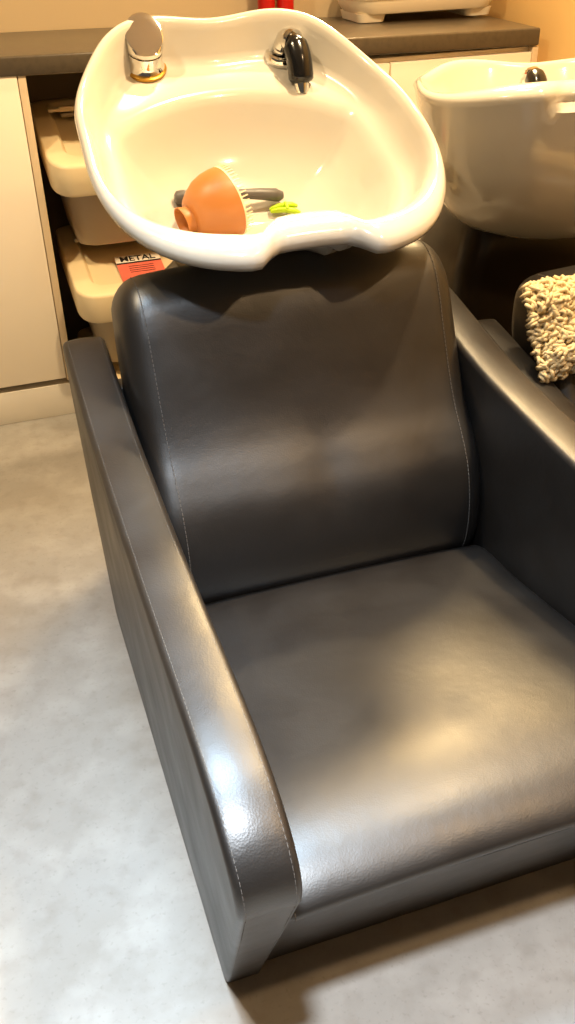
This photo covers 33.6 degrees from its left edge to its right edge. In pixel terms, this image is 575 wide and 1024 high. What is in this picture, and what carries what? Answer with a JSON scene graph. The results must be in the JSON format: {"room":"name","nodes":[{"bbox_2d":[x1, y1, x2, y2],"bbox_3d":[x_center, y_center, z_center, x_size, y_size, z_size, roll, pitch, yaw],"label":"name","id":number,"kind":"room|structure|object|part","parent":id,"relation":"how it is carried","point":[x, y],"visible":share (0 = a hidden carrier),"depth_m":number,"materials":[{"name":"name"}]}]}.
{"room":"salon","nodes":[
{"label":"salon","id":0,"kind":"room"},
{"bbox_2d":[0,0,446,32],"bbox_3d":[-1.197,-1.546,2.352,3.945,2.600,0.100,-12,35,-15],"label":"wall","id":1,"kind":"structure","parent":0,"point":[15,15],"depth_m":2.67,"materials":[{"name":"beige paint"}]},
{"bbox_2d":[0,413,574,1023],"bbox_3d":[-0.412,0.880,1.109,3.845,0.080,5.100,-12,35,-15],"label":"floor","id":2,"kind":"structure","parent":0,"point":[103,920],"depth_m":1.47,"materials":[{"name":"grey plastic"}]},
{"bbox_2d":[0,76,74,424],"bbox_3d":[-1.540,-0.618,2.475,1.795,0.936,0.443,-12,35,-15],"label":"storage cabinet","id":3,"kind":"object","parent":2,"relation":"on","point":[34,380],"visible":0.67,"depth_m":2.55,"materials":[{"name":"beige"}]},
{"bbox_3d":[-0.701,-0.837,2.672,0.019,0.826,0.442,-12,35,-15],"label":"panel","id":4,"kind":"part","parent":3,"relation":"part of","materials":[{"name":"beige"}]},
{"bbox_2d":[25,72,88,340],"bbox_3d":[-0.517,-0.927,2.948,0.503,0.880,0.018,-12,35,-15],"label":"board","id":5,"kind":"object","parent":2,"relation":"on","point":[49,86],"visible":0.02,"depth_m":2.85,"materials":[{"name":"brown wood"}]},
{"bbox_2d":[78,326,120,378],"bbox_3d":[-0.400,-0.443,2.905,0.414,0.169,0.430,-12,35,-15],"label":"storage bin","id":6,"kind":"object","parent":2,"relation":"on","point":[85,332],"visible":0.06,"depth_m":2.92,"materials":[{"name":"beige plastic"}]},
{"bbox_2d":[56,225,172,361],"bbox_3d":[-0.417,-0.642,2.760,0.422,0.321,0.430,-12,35,-15],"label":"storage bin","id":7,"kind":"object","parent":6,"relation":"on","point":[94,274],"visible":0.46,"depth_m":2.64,"materials":[{"name":"beige plastic"}]},
{"bbox_2d":[30,97,134,244],"bbox_3d":[-0.460,-0.945,2.625,0.416,0.331,0.430,-12,35,-15],"label":"storage bin","id":8,"kind":"object","parent":7,"relation":"on","point":[56,136],"visible":0.38,"depth_m":2.53,"materials":[{"name":"beige plastic"}]},
{"bbox_3d":[-0.462,-1.008,2.583,0.416,0.162,0.430,-12,35,-15],"label":"lid","id":9,"kind":"part","parent":8,"relation":"part of","materials":[{"name":"beige plastic"}]},
{"bbox_2d":[74,8,445,271],"bbox_3d":[-0.043,-0.335,1.852,0.611,1.097,0.633,-12,35,-15],"label":"basin","id":10,"kind":"object","parent":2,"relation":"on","point":[161,102],"visible":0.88,"depth_m":1.77,"materials":[{"name":"beige ceramic"}]},
{"bbox_2d":[125,12,166,82],"bbox_3d":[-0.267,-0.860,1.760,0.082,0.114,0.088,-12,35,-15],"label":"tap","id":11,"kind":"object","parent":10,"relation":"on","point":[145,34],"depth_m":1.74,"materials":[{"name":"silver metal"}]},
{"bbox_2d":[174,164,253,234],"bbox_3d":[-0.139,-0.549,1.705,0.128,0.131,0.127,-19,38,-25],"label":"bowl","id":12,"kind":"object","parent":10,"relation":"in","point":[212,203],"visible":0.9,"depth_m":1.67,"materials":[{"name":"orange plastic"}]},
{"bbox_2d":[174,188,283,205],"bbox_3d":[-0.108,-0.595,1.792,0.212,0.040,0.028,-10,35,-13],"label":"brush","id":13,"kind":"object","parent":10,"relation":"in","point":[268,194],"visible":0.52,"depth_m":1.80,"materials":[{"name":"grey plastic"}]},
{"bbox_3d":[-0.079,-0.596,1.799,0.152,0.032,0.025,-12,35,-15],"label":"handle","id":14,"kind":"part","parent":13,"relation":"part of","materials":[{"name":"grey plastic"}]},
{"bbox_2d":[269,201,300,213],"bbox_3d":[-0.005,-0.577,1.808,0.058,0.022,0.027,-7,34,-8],"label":"clip","id":15,"kind":"object","parent":10,"relation":"in","point":[285,207],"visible":0.98,"depth_m":1.80,"materials":[{"name":"green plastic"}]},
{"bbox_2d":[272,27,313,92],"bbox_3d":[0.011,-0.865,1.821,0.050,0.111,0.113,-16,36,-20],"label":"shower","id":16,"kind":"object","parent":10,"relation":"in","point":[289,42],"visible":1,"depth_m":1.79,"materials":[{"name":"silver metal"}]},
{"bbox_2d":[63,240,574,982],"bbox_3d":[0.133,0.107,1.485,0.750,0.764,1.059,-12,35,-15],"label":"chair","id":17,"kind":"object","parent":2,"relation":"on","point":[335,516],"visible":0.98,"depth_m":1.54,"materials":[{"name":"black leather"}]},
{"bbox_3d":[-0.026,-0.071,1.935,0.600,0.525,0.045,-12,35,-15],"label":"panel","id":18,"kind":"part","parent":17,"relation":"part of","materials":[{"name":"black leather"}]},
{"bbox_3d":[-0.185,0.228,1.434,0.074,0.633,1.059,-12,35,-15],"label":"armrest","id":19,"kind":"part","parent":17,"relation":"part of","materials":[{"name":"black leather"}]},
{"bbox_3d":[0.029,-0.159,1.698,0.594,0.554,0.332,-12,35,-15],"label":"backrest","id":20,"kind":"part","parent":17,"relation":"part of","materials":[{"name":"black leather"}]},
{"bbox_2d":[205,545,574,921],"bbox_3d":[0.176,0.271,1.451,0.611,0.169,0.656,-12,35,-15],"label":"seat cushion","id":21,"kind":"object","parent":17,"relation":"on","point":[411,708],"depth_m":1.34,"materials":[{"name":"black leather"}]},
{"bbox_3d":[0.147,0.327,1.599,0.615,0.265,0.808,-12,35,-15],"label":"panel","id":22,"kind":"part","parent":17,"relation":"part of","materials":[{"name":"black leather"}]},
{"bbox_3d":[0.455,0.096,1.608,0.074,0.633,1.059,-12,35,-15],"label":"armrest","id":23,"kind":"part","parent":17,"relation":"part of","materials":[{"name":"black leather"}]},
{"bbox_2d":[367,45,537,239],"bbox_3d":[0.214,-0.960,2.963,0.900,0.887,0.443,-12,35,-15],"label":"storage cabinet","id":24,"kind":"object","parent":2,"relation":"on","point":[404,69],"visible":0.17,"depth_m":2.60,"materials":[{"name":"beige wood"}]},
{"bbox_2d":[0,12,539,76],"bbox_3d":[-0.895,-1.142,2.390,3.218,0.096,0.451,-12,35,-15],"label":"countertop","id":25,"kind":"structure","parent":24,"relation":"on","point":[27,53],"depth_m":2.56,"materials":[{"name":"brown laminate"}]},
{"bbox_2d":[257,0,274,8],"bbox_3d":[-0.062,-1.521,2.679,0.050,0.232,0.050,-12,35,-15],"label":"bottle","id":26,"kind":"object","parent":25,"relation":"on","point":[262,4],"visible":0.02,"depth_m":2.71,"materials":[{"name":"red plastic"}]},
{"bbox_2d":[276,0,293,9],"bbox_3d":[-0.009,-1.530,2.694,0.050,0.232,0.050,-12,35,-15],"label":"bottle","id":27,"kind":"object","parent":25,"relation":"on","point":[285,4],"visible":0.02,"depth_m":2.72,"materials":[{"name":"red plastic"}]},
{"bbox_2d":[338,0,491,22],"bbox_3d":[0.380,-1.508,2.811,0.472,0.076,0.216,-12,35,-15],"label":"tray","id":28,"kind":"object","parent":25,"relation":"on","point":[359,11],"visible":1,"depth_m":2.73,"materials":[{"name":"beige plastic"}]},
{"bbox_3d":[0.077,-0.851,2.712,0.427,0.756,0.020,-12,35,-15],"label":"door","id":29,"kind":"part","parent":24,"relation":"part of","materials":[{"name":"beige laminate"}]},
{"bbox_3d":[0.629,-1.092,3.046,0.019,0.777,0.442,-12,35,-15],"label":"panel","id":30,"kind":"part","parent":24,"relation":"part of","materials":[{"name":"beige wood"}]},
{"bbox_2d":[413,58,574,336],"bbox_3d":[0.581,-0.554,2.264,0.612,0.977,0.693,-2,34,0],"label":"basin","id":31,"kind":"object","parent":2,"relation":"on","point":[506,218],"visible":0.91,"depth_m":1.93,"materials":[{"name":"beige ceramic"}]},
{"bbox_3d":[0.577,-0.800,2.089,0.611,0.374,0.666,0,34,2],"label":"bowl","id":32,"kind":"part","parent":31,"relation":"part of","materials":[{"name":"beige ceramic"}]},
{"bbox_2d":[519,66,546,83],"bbox_3d":[0.578,-0.992,2.226,0.051,0.086,0.126,-3,34,-3],"label":"shower","id":33,"kind":"object","parent":31,"relation":"in","point":[531,74],"visible":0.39,"depth_m":2.20,"materials":[{"name":"silver metal"}]},
{"bbox_2d":[478,265,574,421],"bbox_3d":[0.874,0.002,1.704,0.739,0.664,1.059,-12,35,-15],"label":"chair","id":34,"kind":"object","parent":2,"relation":"on","point":[517,348],"visible":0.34,"depth_m":1.82,"materials":[{"name":"black leather"}]},
{"bbox_3d":[0.560,0.114,1.650,0.073,0.550,1.059,-12,35,-15],"label":"armrest","id":35,"kind":"part","parent":34,"relation":"part of","materials":[{"name":"black leather"}]},
{"bbox_3d":[0.770,-0.254,1.925,0.585,0.482,0.332,-12,35,-15],"label":"backrest","id":36,"kind":"part","parent":34,"relation":"part of","materials":[{"name":"black leather"}]},
{"bbox_2d":[519,274,574,382],"bbox_3d":[0.654,-0.370,1.794,0.450,0.177,0.148,-12,35,-15],"label":"towel","id":37,"kind":"object","parent":34,"relation":"on","point":[550,302],"visible":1,"depth_m":1.73,"materials":[{"name":"beige fabric"}]},
{"bbox_2d":[485,0,574,61],"bbox_3d":[1.444,-0.592,0.830,0.100,2.600,5.000,-12,35,-15],"label":"wall","id":38,"kind":"structure","parent":0,"point":[555,19],"depth_m":2.68,"materials":[{"name":"brown paint"}]}
]}

